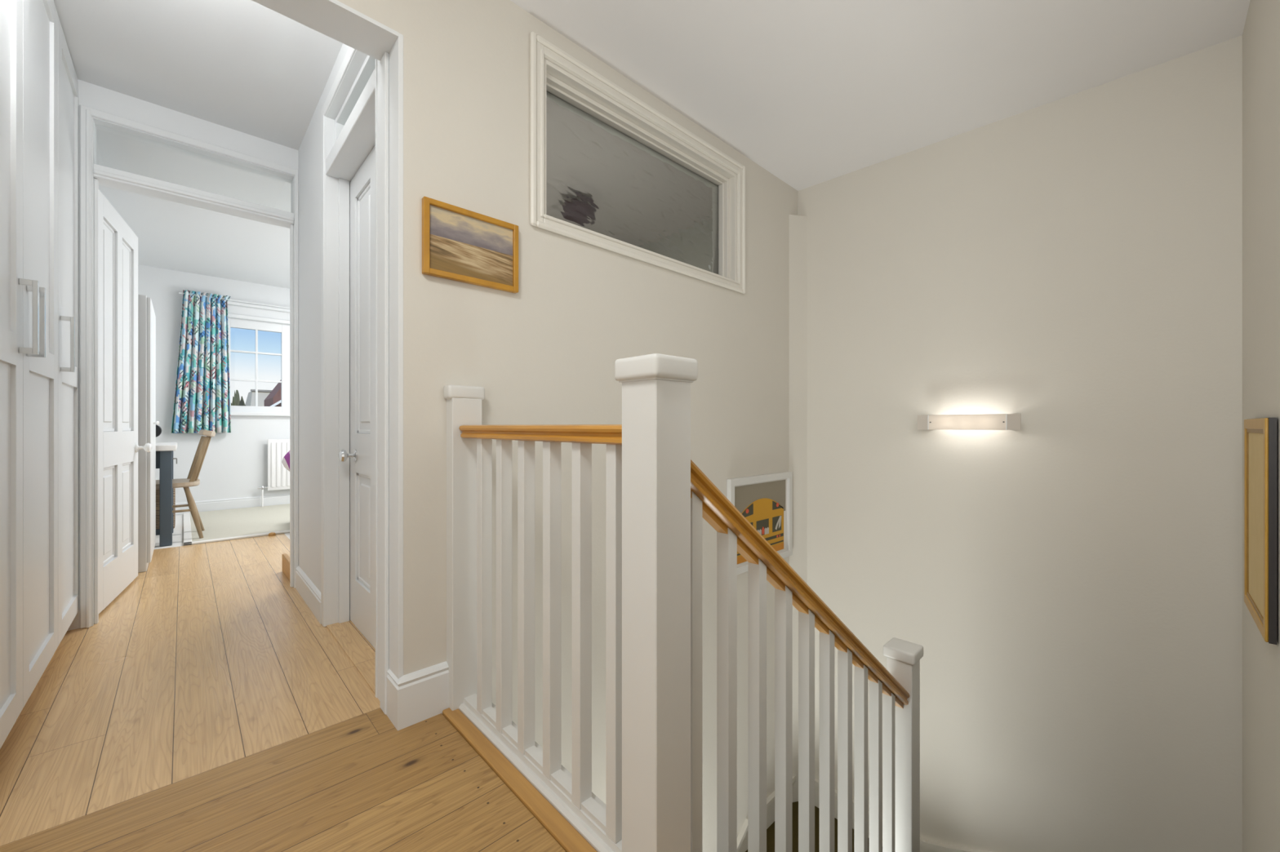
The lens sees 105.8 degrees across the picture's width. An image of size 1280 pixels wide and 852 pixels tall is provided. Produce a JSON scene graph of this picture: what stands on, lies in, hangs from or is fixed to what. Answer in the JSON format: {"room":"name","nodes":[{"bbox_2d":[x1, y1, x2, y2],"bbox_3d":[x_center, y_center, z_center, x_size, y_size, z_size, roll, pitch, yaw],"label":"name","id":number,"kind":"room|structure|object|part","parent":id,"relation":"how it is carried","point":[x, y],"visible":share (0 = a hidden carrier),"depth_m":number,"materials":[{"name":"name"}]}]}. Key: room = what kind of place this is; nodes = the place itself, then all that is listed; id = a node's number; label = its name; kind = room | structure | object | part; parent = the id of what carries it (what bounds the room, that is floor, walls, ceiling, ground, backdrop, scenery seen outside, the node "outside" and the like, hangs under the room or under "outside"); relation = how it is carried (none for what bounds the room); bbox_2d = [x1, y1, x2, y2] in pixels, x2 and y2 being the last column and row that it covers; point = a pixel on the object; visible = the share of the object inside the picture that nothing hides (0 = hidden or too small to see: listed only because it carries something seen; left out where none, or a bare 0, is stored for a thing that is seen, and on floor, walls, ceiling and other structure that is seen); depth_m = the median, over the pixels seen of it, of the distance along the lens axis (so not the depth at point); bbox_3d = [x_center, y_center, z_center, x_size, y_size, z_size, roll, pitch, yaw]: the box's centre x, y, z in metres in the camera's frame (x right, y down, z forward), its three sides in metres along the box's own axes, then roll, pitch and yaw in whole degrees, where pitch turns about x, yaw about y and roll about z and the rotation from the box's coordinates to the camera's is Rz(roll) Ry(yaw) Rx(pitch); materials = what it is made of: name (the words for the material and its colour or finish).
{"room":"stair landing","nodes":[
{"label":"stair landing","id":0,"kind":"room"},
{"bbox_2d":[53,0,342,288],"bbox_3d":[-2.083,-1.573,3.737,4.100,0.135,4.985,0,0,-43],"label":"ceiling","id":1,"kind":"structure","parent":0,"point":[245,66],"depth_m":2.19,"materials":[{"name":"white paint"}]},
{"bbox_2d":[137,264,289,502],"bbox_3d":[-3.872,-0.355,5.559,4.000,2.470,0.120,0,0,-43],"label":"wall","id":2,"kind":"structure","parent":0,"point":[235,464],"depth_m":4.99,"materials":[{"name":"white paint"}]},
{"bbox_2d":[171,289,289,433],"bbox_3d":[-4.101,-0.638,5.156,1.286,1.416,0.085,0,0,-43],"label":"curtain","id":3,"kind":"object","parent":2,"relation":"hanging from","point":[202,401],"visible":0.98,"depth_m":4.87,"materials":[{"name":"multicoloured fabric"}]},
{"bbox_3d":[-4.085,-1.310,5.179,1.230,0.016,0.015,0,0,-43],"label":"rail","id":4,"kind":"part","parent":3,"relation":"part of","materials":[{"name":"white"}]},
{"bbox_2d":[175,493,289,515],"bbox_3d":[-3.807,0.820,5.526,3.950,0.120,0.016,0,0,-43],"label":"baseboard","id":5,"kind":"structure","parent":2,"relation":"attached to","point":[277,500],"depth_m":5.10,"materials":[{"name":"white wood"}]},
{"bbox_2d":[227,313,289,416],"bbox_3d":[-4.079,-0.645,5.297,0.740,1.070,0.125,0,0,-43],"label":"window","id":6,"kind":"structure","parent":2,"relation":"in","point":[284,329],"depth_m":5.29,"materials":[{"name":"white wood"}]},
{"bbox_3d":[-4.064,-0.130,5.281,0.740,0.039,0.080,0,0,-43],"label":"sill","id":7,"kind":"part","parent":6,"relation":"part of","materials":[{"name":"white"}]},
{"bbox_2d":[227,301,289,312],"bbox_3d":[-3.377,-1.285,5.909,2.800,0.030,0.050,0,0,-43],"label":"trim","id":8,"kind":"structure","parent":2,"relation":"attached to","point":[231,303],"depth_m":5.20,"materials":[{"name":"white paint"}]},
{"bbox_2d":[257,439,289,506],"bbox_3d":[-3.754,0.506,5.529,0.970,0.723,0.083,0,0,-43],"label":"radiator","id":9,"kind":"object","parent":2,"relation":"attached to","point":[278,477],"visible":0.33,"depth_m":5.28,"materials":[{"name":"white metal"}]},
{"bbox_3d":[-3.705,0.422,5.538,0.885,0.555,0.029,0,0,-43],"label":"panel","id":10,"kind":"part","parent":9,"relation":"part of","materials":[{"name":"white metal"}]},
{"bbox_2d":[0,514,565,851],"bbox_3d":[-1.587,0.910,2.846,4.400,0.060,6.962,0,0,-43],"label":"floor","id":11,"kind":"structure","parent":0,"point":[209,659],"depth_m":1.34,"materials":[{"name":"brown wood"}]},
{"bbox_2d":[0,0,57,749],"bbox_3d":[-1.927,-0.310,1.203,0.559,2.381,1.058,0,0,-43],"label":"tall cabinet","id":12,"kind":"object","parent":11,"relation":"on","point":[28,28],"visible":1,"depth_m":1.40,"materials":[{"name":"white paint"}]},
{"bbox_3d":[-1.575,-0.345,1.171,0.022,2.295,0.527,0,0,-43],"label":"door","id":13,"kind":"part","parent":12,"relation":"part of","materials":[{"name":"white wood"}]},
{"bbox_3d":[-1.704,-0.305,1.350,0.034,0.206,0.014,0,0,-43],"label":"handle","id":14,"kind":"part","parent":12,"relation":"part of","materials":[{"name":"silver metal"}]},
{"bbox_3d":[-1.768,-0.305,1.417,0.034,0.206,0.014,0,0,-43],"label":"handle","id":15,"kind":"part","parent":12,"relation":"part of","materials":[{"name":"silver metal"}]},
{"bbox_3d":[-1.939,-0.345,1.557,0.022,2.295,0.527,0,0,-43],"label":"door","id":16,"kind":"part","parent":12,"relation":"part of","materials":[{"name":"white wood"}]},
{"bbox_2d":[57,15,78,646],"bbox_3d":[-2.473,-0.310,1.781,0.559,2.381,0.528,0,0,-43],"label":"tall cabinet","id":17,"kind":"object","parent":11,"relation":"on","point":[68,82],"visible":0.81,"depth_m":1.93,"materials":[{"name":"white paint"}]},
{"bbox_3d":[-2.132,-0.305,1.803,0.034,0.206,0.014,0,0,-43],"label":"handle","id":18,"kind":"part","parent":17,"relation":"part of","materials":[{"name":"silver metal"}]},
{"bbox_2d":[137,294,159,573],"bbox_3d":[-3.403,0.045,3.010,0.584,1.670,0.710,0,0,-43],"label":"wardrobe","id":19,"kind":"object","parent":11,"relation":"on","point":[147,423],"visible":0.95,"depth_m":2.92,"materials":[{"name":"white wood"}]},
{"bbox_3d":[-3.095,0.025,3.059,0.018,1.610,0.348,0,0,-43],"label":"door","id":20,"kind":"part","parent":19,"relation":"part of","materials":[{"name":"white wood"}]},
{"bbox_3d":[-3.337,0.025,3.315,0.018,1.610,0.348,0,0,-43],"label":"door","id":21,"kind":"part","parent":19,"relation":"part of","materials":[{"name":"white wood"}]},
{"bbox_2d":[155,488,175,529],"bbox_3d":[-4.143,0.671,4.017,0.420,0.392,0.280,0,0,-43],"label":"basket","id":22,"kind":"object","parent":11,"relation":"on","point":[174,489],"visible":0.09,"depth_m":3.99,"materials":[{"name":"wicker"}]},
{"bbox_2d":[155,442,177,546],"bbox_3d":[-3.945,0.509,3.530,0.828,0.742,0.690,0,0,-43],"label":"desk","id":23,"kind":"object","parent":11,"relation":"on","point":[164,451],"visible":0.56,"depth_m":3.54,"materials":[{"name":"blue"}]},
{"bbox_2d":[155,424,161,437],"bbox_3d":[-3.634,0.061,3.583,0.134,0.154,0.100,0,0,-43],"label":"desk lamp","id":24,"kind":"object","parent":23,"relation":"on","point":[158,430],"visible":0.2,"depth_m":3.60,"materials":[{"name":"black paint"}]},
{"bbox_3d":[-3.494,0.531,3.568,0.066,0.698,0.066,0,0,-43],"label":"leg","id":25,"kind":"part","parent":23,"relation":"part of","materials":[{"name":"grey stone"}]},
{"bbox_3d":[-3.879,0.531,3.975,0.066,0.698,0.066,0,0,-43],"label":"leg","id":26,"kind":"part","parent":23,"relation":"part of","materials":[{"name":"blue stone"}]},
{"bbox_2d":[155,429,215,538],"bbox_3d":[-3.639,0.456,3.736,0.420,0.854,0.548,0,0,45],"label":"dining chair","id":27,"kind":"object","parent":11,"relation":"on","point":[192,480],"visible":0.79,"depth_m":3.74,"materials":[{"name":"brown wood"}]},
{"bbox_3d":[-3.673,0.446,3.702,0.410,0.036,0.450,0,0,45],"label":"seat","id":28,"kind":"part","parent":27,"relation":"part of","materials":[{"name":"brown wood"}]},
{"bbox_3d":[-3.434,0.663,3.723,0.118,0.416,0.037,0,0,-27],"label":"leg","id":29,"kind":"part","parent":27,"relation":"part of","materials":[{"name":"brown wood"}]},
{"bbox_3d":[-3.649,0.663,3.954,0.037,0.417,0.147,0,0,25],"label":"leg","id":30,"kind":"part","parent":27,"relation":"part of","materials":[{"name":"brown wood"}]},
{"bbox_3d":[-3.479,0.059,3.898,0.420,0.061,0.093,0,0,45],"label":"rail","id":31,"kind":"part","parent":27,"relation":"part of","materials":[{"name":"brown wood"}]},
{"bbox_2d":[182,503,289,546],"bbox_3d":[-2.891,0.873,5.175,2.900,0.014,1.725,0,0,-43],"label":"rug","id":32,"kind":"object","parent":11,"relation":"on","point":[254,522],"visible":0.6,"depth_m":4.31,"materials":[{"name":"beige carpet"}]},
{"bbox_2d":[268,532,275,536],"bbox_3d":[-2.958,0.868,3.891,0.048,0.024,0.048,0,0,-43],"label":"door stop","id":33,"kind":"object","parent":11,"relation":"on","point":[272,534],"visible":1,"depth_m":3.88,"materials":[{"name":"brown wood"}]},
{"bbox_2d":[442,707,596,851],"bbox_3d":[-0.282,0.900,1.169,0.041,0.059,0.902,0,0,-43],"label":"trim","id":34,"kind":"structure","parent":11,"relation":"on","point":[570,840],"depth_m":1.16,"materials":[{"name":"brown wood"}]},
{"bbox_2d":[444,353,697,851],"bbox_3d":[-0.250,0.537,1.206,0.118,1.326,0.933,0,0,-43],"label":"banister","id":35,"kind":"object","parent":34,"relation":"on","point":[646,808],"visible":0.99,"depth_m":1.00,"materials":[{"name":"white wood"}]},
{"bbox_3d":[-0.554,0.398,1.528,0.096,0.968,0.047,0,0,-43],"label":"newel post","id":36,"kind":"part","parent":35,"relation":"part of","materials":[{"name":"white wood"}]},
{"bbox_3d":[-0.262,0.017,1.228,0.072,0.040,0.779,0,0,-43],"label":"handrail","id":37,"kind":"part","parent":35,"relation":"part of","materials":[{"name":"brown wood"}]},
{"bbox_3d":[-0.263,1.013,1.232,0.072,0.334,0.783,0,0,-43],"label":"rail","id":38,"kind":"part","parent":35,"relation":"part of","materials":[{"name":"white wood"}]},
{"bbox_3d":[0.030,0.557,0.907,0.094,1.286,0.092,0,0,-43],"label":"newel post","id":39,"kind":"part","parent":35,"relation":"part of","materials":[{"name":"white wood"}]},
{"bbox_3d":[-2.082,0.670,4.649,1.845,0.420,0.880,0,0,-43],"label":"bed","id":40,"kind":"object","parent":11,"relation":"on","visible":0},
{"bbox_2d":[281,450,289,471],"bbox_3d":[-2.772,0.335,4.080,0.401,0.369,0.120,0,0,-43],"label":"cushion","id":41,"kind":"object","parent":40,"relation":"on","point":[286,460],"visible":0.1,"depth_m":3.95,"materials":[{"name":"purple fabric"}]},
{"bbox_2d":[297,43,380,702],"bbox_3d":[-1.316,-0.312,2.164,0.143,2.385,1.645,0,0,-43],"label":"wall","id":42,"kind":"structure","parent":0,"point":[309,150],"depth_m":2.34,"materials":[{"name":"white paint"}]},
{"bbox_2d":[67,79,297,631],"bbox_3d":[-2.376,-0.338,2.226,1.600,2.435,0.100,0,0,-43],"label":"bedroom doorway","id":43,"kind":"structure","parent":42,"relation":"in","point":[90,95],"depth_m":2.28,"materials":[{"name":"white paint"}]},
{"bbox_2d":[80,104,298,629],"bbox_3d":[-2.431,-0.258,2.669,0.784,2.275,0.859,0,0,-43],"label":"door","id":44,"kind":"structure","parent":42,"relation":"in","point":[109,447],"depth_m":2.35,"materials":[{"name":"white wood"}]},
{"bbox_3d":[-2.852,0.125,2.781,0.063,0.056,0.056,0,0,-36],"label":"knob","id":45,"kind":"part","parent":44,"relation":"part of","materials":[{"name":"silver metal"}]},
{"bbox_2d":[281,553,289,582],"bbox_3d":[-2.055,0.828,2.829,0.025,0.105,0.305,0,0,-43],"label":"trim","id":46,"kind":"structure","parent":42,"relation":"attached to","point":[285,557],"depth_m":2.83,"materials":[{"name":"brown wood"}]},
{"bbox_2d":[295,566,321,624],"bbox_3d":[-1.641,0.820,2.394,0.014,0.120,0.665,0,0,-43],"label":"baseboard","id":47,"kind":"structure","parent":42,"relation":"attached to","point":[308,592],"depth_m":2.35,"materials":[{"name":"white wood"}]},
{"bbox_2d":[320,46,377,697],"bbox_3d":[-1.081,-0.263,1.907,0.155,2.285,0.812,0,0,-43],"label":"door","id":48,"kind":"structure","parent":42,"relation":"in","point":[348,113],"depth_m":2.12,"materials":[{"name":"white paint"}]},
{"bbox_3d":[-1.255,0.127,2.077,0.063,0.056,0.056,0,0,-43],"label":"knob","id":49,"kind":"part","parent":48,"relation":"part of","materials":[{"name":"silver metal"}]},
{"bbox_2d":[337,0,797,851],"bbox_3d":[-0.586,1.004,1.626,4.180,5.053,0.140,0,0,-43],"label":"wall","id":50,"kind":"structure","parent":0,"point":[546,352],"depth_m":1.75,"materials":[{"name":"beige paint"}]},
{"bbox_2d":[252,0,403,715],"bbox_3d":[-1.083,-0.136,1.156,0.932,2.032,0.141,0,0,-43],"label":"trim","id":51,"kind":"structure","parent":50,"relation":"attached to","point":[334,19],"depth_m":1.44,"materials":[{"name":"white paint"}]},
{"bbox_2d":[386,661,448,731],"bbox_3d":[-0.700,0.807,1.505,0.148,0.145,0.160,0,0,-43],"label":"baseboard","id":52,"kind":"structure","parent":50,"relation":"attached to","point":[418,696],"depth_m":1.44,"materials":[{"name":"white wood"}]},
{"bbox_2d":[422,195,518,293],"bbox_3d":[-0.537,-0.574,1.560,0.315,0.229,0.021,0,0,-43],"label":"painting","id":53,"kind":"object","parent":50,"relation":"attached to","point":[459,244],"visible":1,"depth_m":1.55,"materials":[{"name":"brown wood"}]},
{"bbox_2d":[529,31,745,293],"bbox_3d":[0.039,-1.050,2.202,1.302,0.682,0.162,0,0,-43],"label":"window","id":54,"kind":"structure","parent":50,"relation":"in","point":[602,175],"depth_m":2.10,"materials":[{"name":"white wood"}]},
{"bbox_3d":[0.019,-1.040,2.223,1.130,0.530,0.006,0,0,-43],"label":"glass pane","id":55,"kind":"part","parent":54,"relation":"part of","materials":[{"name":"grey"}]},
{"bbox_2d":[726,471,792,574],"bbox_3d":[0.682,0.526,2.708,0.620,0.503,0.027,0,0,-43],"label":"framed poster","id":56,"kind":"object","parent":50,"relation":"attached to","point":[765,500],"visible":0.77,"depth_m":2.75,"materials":[{"name":"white paper"}]},
{"bbox_2d":[734,478,786,566],"bbox_3d":[0.682,0.526,2.708,0.548,0.431,0.003,0,0,-43],"label":"print","id":57,"kind":"object","parent":56,"relation":"attached to","point":[762,502],"depth_m":2.74,"materials":[{"name":"multicoloured"}]},
{"bbox_2d":[737,775,795,851],"bbox_3d":[0.197,2.830,2.253,2.180,1.400,0.024,0,0,-43],"label":"baseboard","id":58,"kind":"structure","parent":50,"relation":"attached to","point":[742,838],"depth_m":2.73,"materials":[{"name":"white wood"}]},
{"bbox_2d":[789,214,807,802],"bbox_3d":[0.963,0.502,2.951,0.108,3.575,0.063,0,0,-43],"label":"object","id":59,"kind":"structure","parent":50,"relation":"attached to","point":[797,224],"depth_m":2.95,"materials":[{"name":"beige paint"}]},
{"bbox_2d":[510,0,1250,191],"bbox_3d":[0.081,-1.485,0.993,4.280,0.155,1.977,0,0,-43],"label":"ceiling","id":60,"kind":"structure","parent":0,"point":[811,92],"depth_m":1.88,"materials":[{"name":"paint"}]},
{"bbox_2d":[797,35,1242,851],"bbox_3d":[1.600,1.008,2.427,0.100,5.043,1.977,0,0,-43],"label":"wall","id":61,"kind":"structure","parent":0,"point":[1068,583],"depth_m":2.14,"materials":[{"name":"beige paint"}]},
{"bbox_2d":[814,777,990,851],"bbox_3d":[1.569,1.965,2.370,0.024,0.650,1.737,0,0,-43],"label":"baseboard","id":62,"kind":"structure","parent":61,"relation":"attached to","point":[926,846],"depth_m":2.48,"materials":[{"name":"white wood"}]},
{"bbox_2d":[917,413,1021,430],"bbox_3d":[1.565,-0.018,2.308,0.114,0.072,0.412,0,0,-43],"label":"wall light","id":63,"kind":"object","parent":61,"relation":"attached to","point":[989,421],"visible":1,"depth_m":2.25,"materials":[{"name":"white glass"}]},
{"bbox_2d":[1242,0,1279,851],"bbox_3d":[0.725,1.008,0.310,4.280,5.043,0.100,0,0,-43],"label":"wall","id":64,"kind":"structure","parent":0,"point":[1261,31],"depth_m":1.47,"materials":[{"name":"beige paint"}]},
{"bbox_2d":[1244,417,1276,644],"bbox_3d":[1.782,0.270,1.394,0.425,0.584,0.019,0,0,-43],"label":"framed print","id":65,"kind":"object","parent":64,"relation":"attached to","point":[1260,433],"visible":1,"depth_m":1.34,"materials":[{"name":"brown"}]},
{"label":"outside","id":66,"kind":"structure","parent":0,"visible":0},
{"bbox_3d":[-22.729,3.980,45.928,90.000,0.200,82.000,0,0,-43],"label":"ground","id":67,"kind":"structure","parent":66,"visible":0},
{"bbox_2d":[231,390,236,405],"bbox_3d":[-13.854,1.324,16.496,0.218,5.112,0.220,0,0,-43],"label":"tree","id":68,"kind":"object","parent":67,"relation":"on","point":[233,402],"visible":0.12,"depth_m":16.48,"materials":[{"name":"green plant"}]},
{"bbox_2d":[235,390,239,405],"bbox_3d":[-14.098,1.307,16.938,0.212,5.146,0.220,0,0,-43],"label":"tree","id":69,"kind":"object","parent":67,"relation":"on","point":[237,398],"visible":0.12,"depth_m":16.93,"materials":[{"name":"green plant"}]},
{"bbox_2d":[240,395,245,405],"bbox_3d":[-14.343,1.401,17.399,0.513,4.958,0.504,0,0,-43],"label":"tree","id":70,"kind":"object","parent":67,"relation":"on","point":[242,402],"visible":0.06,"depth_m":17.35,"materials":[{"name":"green plant"}]},
{"bbox_2d":[244,389,271,406],"bbox_3d":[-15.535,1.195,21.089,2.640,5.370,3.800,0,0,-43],"label":"house","id":71,"kind":"structure","parent":67,"relation":"on","point":[262,394],"depth_m":19.74,"materials":[{"name":"grey stone"}]},
{"bbox_2d":[264,380,280,406],"bbox_3d":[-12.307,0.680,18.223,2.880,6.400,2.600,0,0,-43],"label":"house","id":72,"kind":"structure","parent":67,"relation":"on","point":[273,398],"depth_m":16.74,"materials":[{"name":"red brick"}]},
{"bbox_3d":[0.058,3.580,0.944,4.180,0.100,1.937,0,0,-43],"label":"floor","id":73,"kind":"structure","parent":0,"visible":0},
{"bbox_2d":[745,801,869,851],"bbox_3d":[0.821,2.253,1.664,2.078,2.374,1.733,0,0,-43],"label":"staircase","id":74,"kind":"structure","parent":73,"relation":"on","point":[771,830],"depth_m":2.71,"materials":[{"name":"wood"}]},
{"bbox_2d":[690,459,923,851],"bbox_3d":[0.545,1.168,1.400,1.334,2.245,0.110,0,0,-43],"label":"banister","id":75,"kind":"object","parent":74,"relation":"on","point":[894,691],"visible":0.92,"depth_m":1.29,"materials":[{"name":"white wood"}]},
{"bbox_3d":[0.510,0.535,1.366,1.237,0.978,0.072,0,0,-43],"label":"handrail","id":76,"kind":"part","parent":75,"relation":"part of","materials":[{"name":"brown wood"}]},
{"bbox_3d":[0.990,1.577,1.820,0.088,1.425,0.088,0,0,-43],"label":"newel post","id":77,"kind":"part","parent":75,"relation":"part of","materials":[{"name":"white wood"}]}
]}

